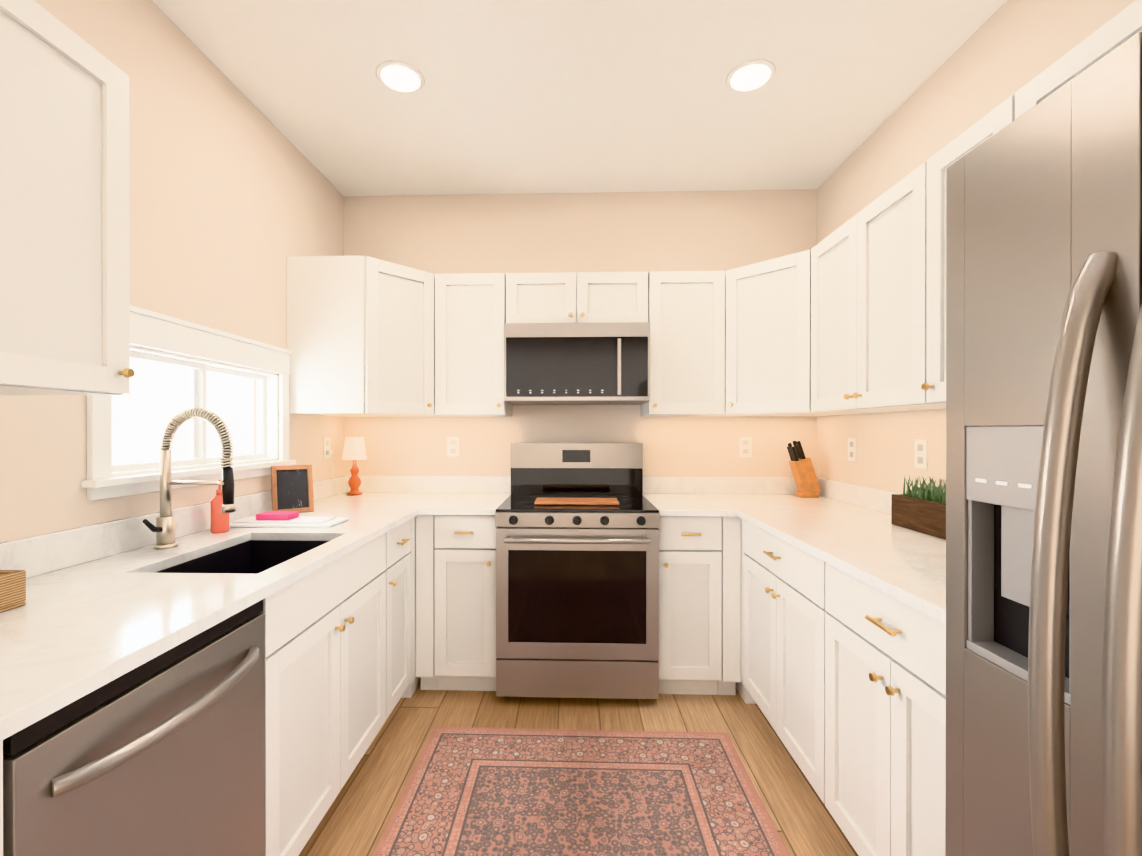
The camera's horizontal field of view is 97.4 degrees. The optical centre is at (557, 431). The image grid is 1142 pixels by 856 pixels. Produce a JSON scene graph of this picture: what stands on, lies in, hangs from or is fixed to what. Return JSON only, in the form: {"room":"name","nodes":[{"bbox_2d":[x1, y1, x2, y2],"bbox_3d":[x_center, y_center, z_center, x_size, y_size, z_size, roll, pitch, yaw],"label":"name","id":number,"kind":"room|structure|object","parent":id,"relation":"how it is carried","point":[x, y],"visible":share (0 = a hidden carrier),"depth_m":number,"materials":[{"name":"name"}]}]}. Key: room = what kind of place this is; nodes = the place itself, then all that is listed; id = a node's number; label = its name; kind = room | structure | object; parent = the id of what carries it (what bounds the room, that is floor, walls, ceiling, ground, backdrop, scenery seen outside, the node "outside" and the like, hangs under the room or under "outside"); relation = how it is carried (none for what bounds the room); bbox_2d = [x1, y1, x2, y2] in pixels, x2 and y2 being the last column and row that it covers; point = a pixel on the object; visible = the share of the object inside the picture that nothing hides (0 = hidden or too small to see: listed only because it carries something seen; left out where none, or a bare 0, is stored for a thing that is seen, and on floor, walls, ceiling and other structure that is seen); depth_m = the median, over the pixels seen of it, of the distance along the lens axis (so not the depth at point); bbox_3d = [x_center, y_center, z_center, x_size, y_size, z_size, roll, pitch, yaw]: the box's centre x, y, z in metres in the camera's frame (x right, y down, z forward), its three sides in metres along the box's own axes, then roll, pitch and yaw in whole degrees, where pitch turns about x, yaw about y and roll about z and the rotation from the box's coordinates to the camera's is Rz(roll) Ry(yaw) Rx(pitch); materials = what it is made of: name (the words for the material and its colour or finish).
{"room":"kitchen","nodes":[
{"label":"kitchen","id":0,"kind":"room"},
{"bbox_2d":[0,0,343,542],"bbox_3d":[-1.428,-0.070,0.745,0.120,2.705,4.600,0,0,2],"label":"wall","id":1,"kind":"structure","parent":0,"point":[236,197],"depth_m":1.80,"materials":[{"name":"paint"}]},
{"bbox_2d":[0,0,134,395],"bbox_3d":[-1.187,-0.470,0.747,0.356,0.765,0.922,0,0,2],"label":"upper cabinet","id":2,"kind":"object","parent":1,"relation":"attached to","point":[64,230],"visible":1,"depth_m":1.05,"materials":[{"name":"white paint"}]},
{"bbox_2d":[82,305,295,500],"bbox_3d":[-1.356,-0.099,1.928,0.145,0.588,1.020,0,0,2],"label":"window","id":3,"kind":"structure","parent":1,"relation":"in","point":[152,331],"depth_m":1.87,"materials":[{"name":"white paint"}]},
{"bbox_2d":[323,437,329,458],"bbox_3d":[-1.296,0.089,2.822,0.006,0.118,0.072,0,0,2],"label":"electrical outlet","id":4,"kind":"object","parent":1,"relation":"attached to","point":[326,443],"visible":1,"depth_m":2.81,"materials":[{"name":"white plastic"}]},
{"bbox_2d":[299,682,857,855],"bbox_3d":[0.042,1.313,0.699,3.060,0.060,4.840,0,0,2],"label":"floor","id":5,"kind":"structure","parent":0,"point":[355,820],"depth_m":2.06,"materials":[{"name":"brown wood"}]},
{"bbox_2d":[3,600,264,855],"bbox_3d":[-1.001,0.840,0.966,0.674,0.874,0.557,0,0,2],"label":"dishwasher","id":6,"kind":"object","parent":5,"relation":"on","point":[163,754],"visible":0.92,"depth_m":0.91,"materials":[{"name":"silver metal"}]},
{"bbox_2d":[0,517,420,855],"bbox_3d":[-1.014,0.840,1.382,0.660,0.883,3.298,0,0,2],"label":"base cabinet","id":7,"kind":"object","parent":5,"relation":"on","point":[341,679],"visible":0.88,"depth_m":1.58,"materials":[{"name":"white paint"}]},
{"bbox_2d":[0,476,510,741],"bbox_3d":[-0.834,0.333,1.375,1.022,0.130,3.298,0,0,2],"label":"countertop","id":8,"kind":"structure","parent":7,"relation":"on","point":[105,604],"depth_m":1.24,"materials":[{"name":"stone"}]},
{"bbox_2d":[0,570,25,612],"bbox_3d":[-1.231,0.330,0.954,0.200,0.075,0.230,0,0,2],"label":"basket","id":9,"kind":"object","parent":8,"relation":"on","point":[12,589],"visible":1,"depth_m":1.04,"materials":[{"name":"wicker"}]},
{"bbox_2d":[143,408,235,548],"bbox_3d":[-1.149,0.145,1.560,0.253,0.444,0.124,0,0,2],"label":"faucet","id":10,"kind":"object","parent":8,"relation":"on","point":[164,529],"visible":1,"depth_m":1.58,"materials":[{"name":"silver metal"}]},
{"bbox_2d":[210,480,228,532],"bbox_3d":[-1.233,0.271,1.839,0.064,0.191,0.057,0,0,2],"label":"soap bottle","id":11,"kind":"object","parent":8,"relation":"on","point":[219,521],"visible":0.75,"depth_m":1.82,"materials":[{"name":"orange plastic"}]},
{"bbox_2d":[155,540,328,573],"bbox_3d":[-0.950,0.514,1.571,0.384,0.232,0.544,0,0,2],"label":"sink basin","id":12,"kind":"object","parent":8,"relation":"in","point":[253,557],"visible":0.04,"depth_m":1.82,"materials":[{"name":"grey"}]},
{"bbox_2d":[229,516,347,527],"bbox_3d":[-1.071,0.356,1.999,0.410,0.020,0.170,0,0,2],"label":"dish towel","id":13,"kind":"object","parent":8,"relation":"on","point":[309,522],"visible":0.88,"depth_m":1.94,"materials":[{"name":"white fabric"}]},
{"bbox_2d":[256,511,298,519],"bbox_3d":[-1.111,0.333,1.996,0.130,0.024,0.080,0,0,2],"label":"sponge","id":14,"kind":"object","parent":13,"relation":"on","point":[278,515],"visible":1,"depth_m":1.96,"materials":[{"name":"pink"}]},
{"bbox_2d":[271,465,313,512],"bbox_3d":[-1.191,0.258,2.258,0.165,0.214,0.075,0,0,-36],"label":"chalkboard","id":15,"kind":"object","parent":8,"relation":"on","point":[291,487],"visible":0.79,"depth_m":2.25,"materials":[{"name":"brown wood"}]},
{"bbox_2d":[326,437,366,495],"bbox_3d":[-1.199,0.196,2.894,0.180,0.335,0.175,0,0,2],"label":"table lamp","id":16,"kind":"object","parent":8,"relation":"on","point":[354,449],"visible":1,"depth_m":2.87,"materials":[{"name":"white fabric"}]},
{"bbox_2d":[416,515,496,690],"bbox_3d":[-0.475,0.837,2.694,0.392,0.883,0.640,0,0,2],"label":"base cabinet","id":17,"kind":"object","parent":5,"relation":"on","point":[455,602],"visible":0.81,"depth_m":2.41,"materials":[{"name":"white paint"}]},
{"bbox_2d":[495,443,659,699],"bbox_3d":[0.102,0.672,2.614,0.762,1.215,0.705,0,0,2],"label":"range","id":18,"kind":"object","parent":5,"relation":"on","point":[577,601],"visible":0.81,"depth_m":2.33,"materials":[{"name":"silver metal"}]},
{"bbox_2d":[534,498,618,504],"bbox_3d":[0.100,0.354,2.563,0.420,0.014,0.170,0,0,2],"label":"cutting board","id":19,"kind":"object","parent":18,"relation":"on","point":[576,501],"visible":1,"depth_m":2.50,"materials":[{"name":"brown wood"}]},
{"bbox_2d":[373,727,788,855],"bbox_3d":[0.064,1.278,1.228,1.250,0.007,1.830,0,0,2],"label":"rug","id":20,"kind":"object","parent":5,"relation":"on","point":[508,792],"visible":1,"depth_m":1.74,"materials":[{"name":"pink fabric"}]},
{"bbox_2d":[658,516,740,694],"bbox_3d":[0.680,0.838,2.656,0.388,0.883,0.640,0,0,2],"label":"base cabinet","id":21,"kind":"object","parent":5,"relation":"on","point":[699,605],"visible":0.79,"depth_m":2.37,"materials":[{"name":"white paint"}]},
{"bbox_2d":[736,518,945,855],"bbox_3d":[1.156,0.839,1.936,0.670,0.883,2.048,0,0,2],"label":"base cabinet","id":22,"kind":"object","parent":5,"relation":"on","point":[842,684],"visible":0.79,"depth_m":1.44,"materials":[{"name":"white paint"}]},
{"bbox_2d":[643,476,945,624],"bbox_3d":[0.977,0.332,1.941,1.028,0.130,2.048,0,0,2],"label":"countertop","id":23,"kind":"structure","parent":22,"relation":"on","point":[850,529],"depth_m":2.03,"materials":[{"name":"stone"}]},
{"bbox_2d":[787,441,821,497],"bbox_3d":[1.386,0.207,2.829,0.167,0.315,0.090,0,0,2],"label":"knife block","id":24,"kind":"object","parent":23,"relation":"on","point":[804,475],"visible":1,"depth_m":2.79,"materials":[{"name":"brown wood"}]},
{"bbox_2d":[891,475,945,539],"bbox_3d":[1.382,0.265,1.783,0.123,0.202,0.420,0,0,2],"label":"planter","id":25,"kind":"object","parent":23,"relation":"on","point":[923,510],"visible":0.52,"depth_m":1.85,"materials":[{"name":"brown wood"}]},
{"bbox_2d":[945,32,1141,855],"bbox_3d":[1.004,0.405,0.435,0.820,1.757,0.900,0,0,2],"label":"fridge","id":26,"kind":"object","parent":5,"relation":"on","point":[1044,477],"visible":1,"depth_m":0.67,"materials":[{"name":"silver metal"}]},
{"bbox_2d":[152,0,1006,195],"bbox_3d":[0.042,-1.452,0.693,3.060,0.060,4.840,0,0,2],"label":"ceiling","id":27,"kind":"structure","parent":0,"point":[546,96],"depth_m":2.05,"materials":[{"name":"white paint"}]},
{"bbox_2d":[376,60,424,93],"bbox_3d":[-0.629,-1.420,2.016,0.190,0.008,0.190,0,0,2],"label":"recessed light","id":28,"kind":"object","parent":27,"relation":"in","point":[400,77],"visible":1,"depth_m":2.00,"materials":[{"name":"white paint"}]},
{"bbox_2d":[725,59,775,92],"bbox_3d":[0.774,-1.420,2.010,0.190,0.008,0.190,0,0,2],"label":"recessed light","id":29,"kind":"object","parent":27,"relation":"in","point":[751,75],"visible":1,"depth_m":2.00,"materials":[{"name":"white paint"}]},
{"bbox_2d":[344,189,816,476],"bbox_3d":[0.119,-0.074,3.055,3.060,2.705,0.120,0,0,2],"label":"wall","id":30,"kind":"structure","parent":0,"point":[725,230],"depth_m":2.99,"materials":[{"name":"paint"}]},
{"bbox_2d":[287,256,447,416],"bbox_3d":[-0.979,-0.471,2.724,0.643,0.760,0.608,0,0,2],"label":"upper cabinet","id":31,"kind":"object","parent":30,"relation":"attached to","point":[360,336],"visible":0.98,"depth_m":2.43,"materials":[{"name":"white paint"}]},
{"bbox_2d":[447,437,458,455],"bbox_3d":[-0.625,0.088,3.016,0.072,0.118,0.006,0,0,2],"label":"electrical outlet","id":32,"kind":"object","parent":30,"relation":"attached to","point":[452,446],"visible":1,"depth_m":3.01,"materials":[{"name":"white plastic"}]},
{"bbox_2d":[435,273,511,416],"bbox_3d":[-0.463,-0.471,2.833,0.379,0.760,0.356,0,0,2],"label":"upper cabinet","id":33,"kind":"object","parent":30,"relation":"attached to","point":[470,314],"visible":1,"depth_m":2.69,"materials":[{"name":"white paint"}]},
{"bbox_2d":[506,272,647,322],"bbox_3d":[0.108,-0.710,2.814,0.760,0.283,0.356,0,0,2],"label":"upper cabinet","id":34,"kind":"object","parent":30,"relation":"attached to","point":[581,297],"visible":0.88,"depth_m":2.67,"materials":[{"name":"white paint"}]},
{"bbox_2d":[504,322,649,404],"bbox_3d":[0.107,-0.364,2.787,0.760,0.405,0.412,0,0,2],"label":"microwave","id":35,"kind":"object","parent":34,"relation":"attached to","point":[606,363],"visible":1,"depth_m":2.60,"materials":[{"name":"silver metal"}]},
{"bbox_2d":[641,271,724,416],"bbox_3d":[0.690,-0.471,2.795,0.399,0.760,0.356,0,0,2],"label":"upper cabinet","id":36,"kind":"object","parent":30,"relation":"attached to","point":[686,314],"visible":0.98,"depth_m":2.65,"materials":[{"name":"white paint"}]},
{"bbox_2d":[739,437,751,456],"bbox_3d":[1.112,0.088,2.959,0.072,0.118,0.006,0,0,2],"label":"electrical outlet","id":37,"kind":"object","parent":30,"relation":"attached to","point":[745,446],"visible":1,"depth_m":2.96,"materials":[{"name":"white plastic"}]},
{"bbox_2d":[817,0,1134,493],"bbox_3d":[1.511,-0.069,0.648,0.120,2.705,4.600,0,0,2],"label":"wall","id":38,"kind":"structure","parent":0,"point":[1005,51],"depth_m":2.03,"materials":[{"name":"paint"}]},
{"bbox_2d":[717,250,880,415],"bbox_3d":[1.200,-0.471,2.642,0.629,0.760,0.629,0,0,2],"label":"upper cabinet","id":39,"kind":"object","parent":38,"relation":"attached to","point":[767,337],"visible":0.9,"depth_m":2.48,"materials":[{"name":"white paint"}]},
{"bbox_2d":[848,438,856,460],"bbox_3d":[1.510,0.089,2.569,0.006,0.118,0.072,0,0,2],"label":"electrical outlet","id":40,"kind":"object","parent":38,"relation":"attached to","point":[852,449],"visible":1,"depth_m":2.56,"materials":[{"name":"white plastic"}]},
{"bbox_2d":[811,179,945,411],"bbox_3d":[1.326,-0.469,1.910,0.328,0.760,0.823,0,0,2],"label":"upper cabinet","id":41,"kind":"object","parent":38,"relation":"attached to","point":[878,304],"depth_m":1.92,"materials":[{"name":"white paint"}]},
{"bbox_2d":[914,439,927,468],"bbox_3d":[1.494,0.090,2.059,0.006,0.118,0.072,0,0,2],"label":"electrical outlet","id":42,"kind":"object","parent":38,"relation":"attached to","point":[920,453],"visible":1,"depth_m":2.05,"materials":[{"name":"white plastic"}]},
{"bbox_2d":[903,118,982,407],"bbox_3d":[1.310,-0.468,1.405,0.328,0.760,0.436,0,0,2],"label":"upper cabinet","id":43,"kind":"object","parent":38,"relation":"attached to","point":[924,189],"depth_m":1.57,"materials":[{"name":"white paint"}]},
{"bbox_2d":[983,0,1141,141],"bbox_3d":[1.299,-0.468,1.099,0.328,0.760,0.425,0,0,2],"label":"upper cabinet","id":44,"kind":"object","parent":38,"relation":"attached to","point":[1127,23],"depth_m":1.11,"materials":[{"name":"white paint"}]},
{"label":"outside","id":45,"kind":"structure","parent":0,"visible":0},
{"bbox_2d":[112,358,253,464],"bbox_3d":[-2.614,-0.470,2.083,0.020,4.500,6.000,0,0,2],"label":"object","id":46,"kind":"structure","parent":45,"point":[182,396],"depth_m":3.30,"materials":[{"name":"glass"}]}
]}

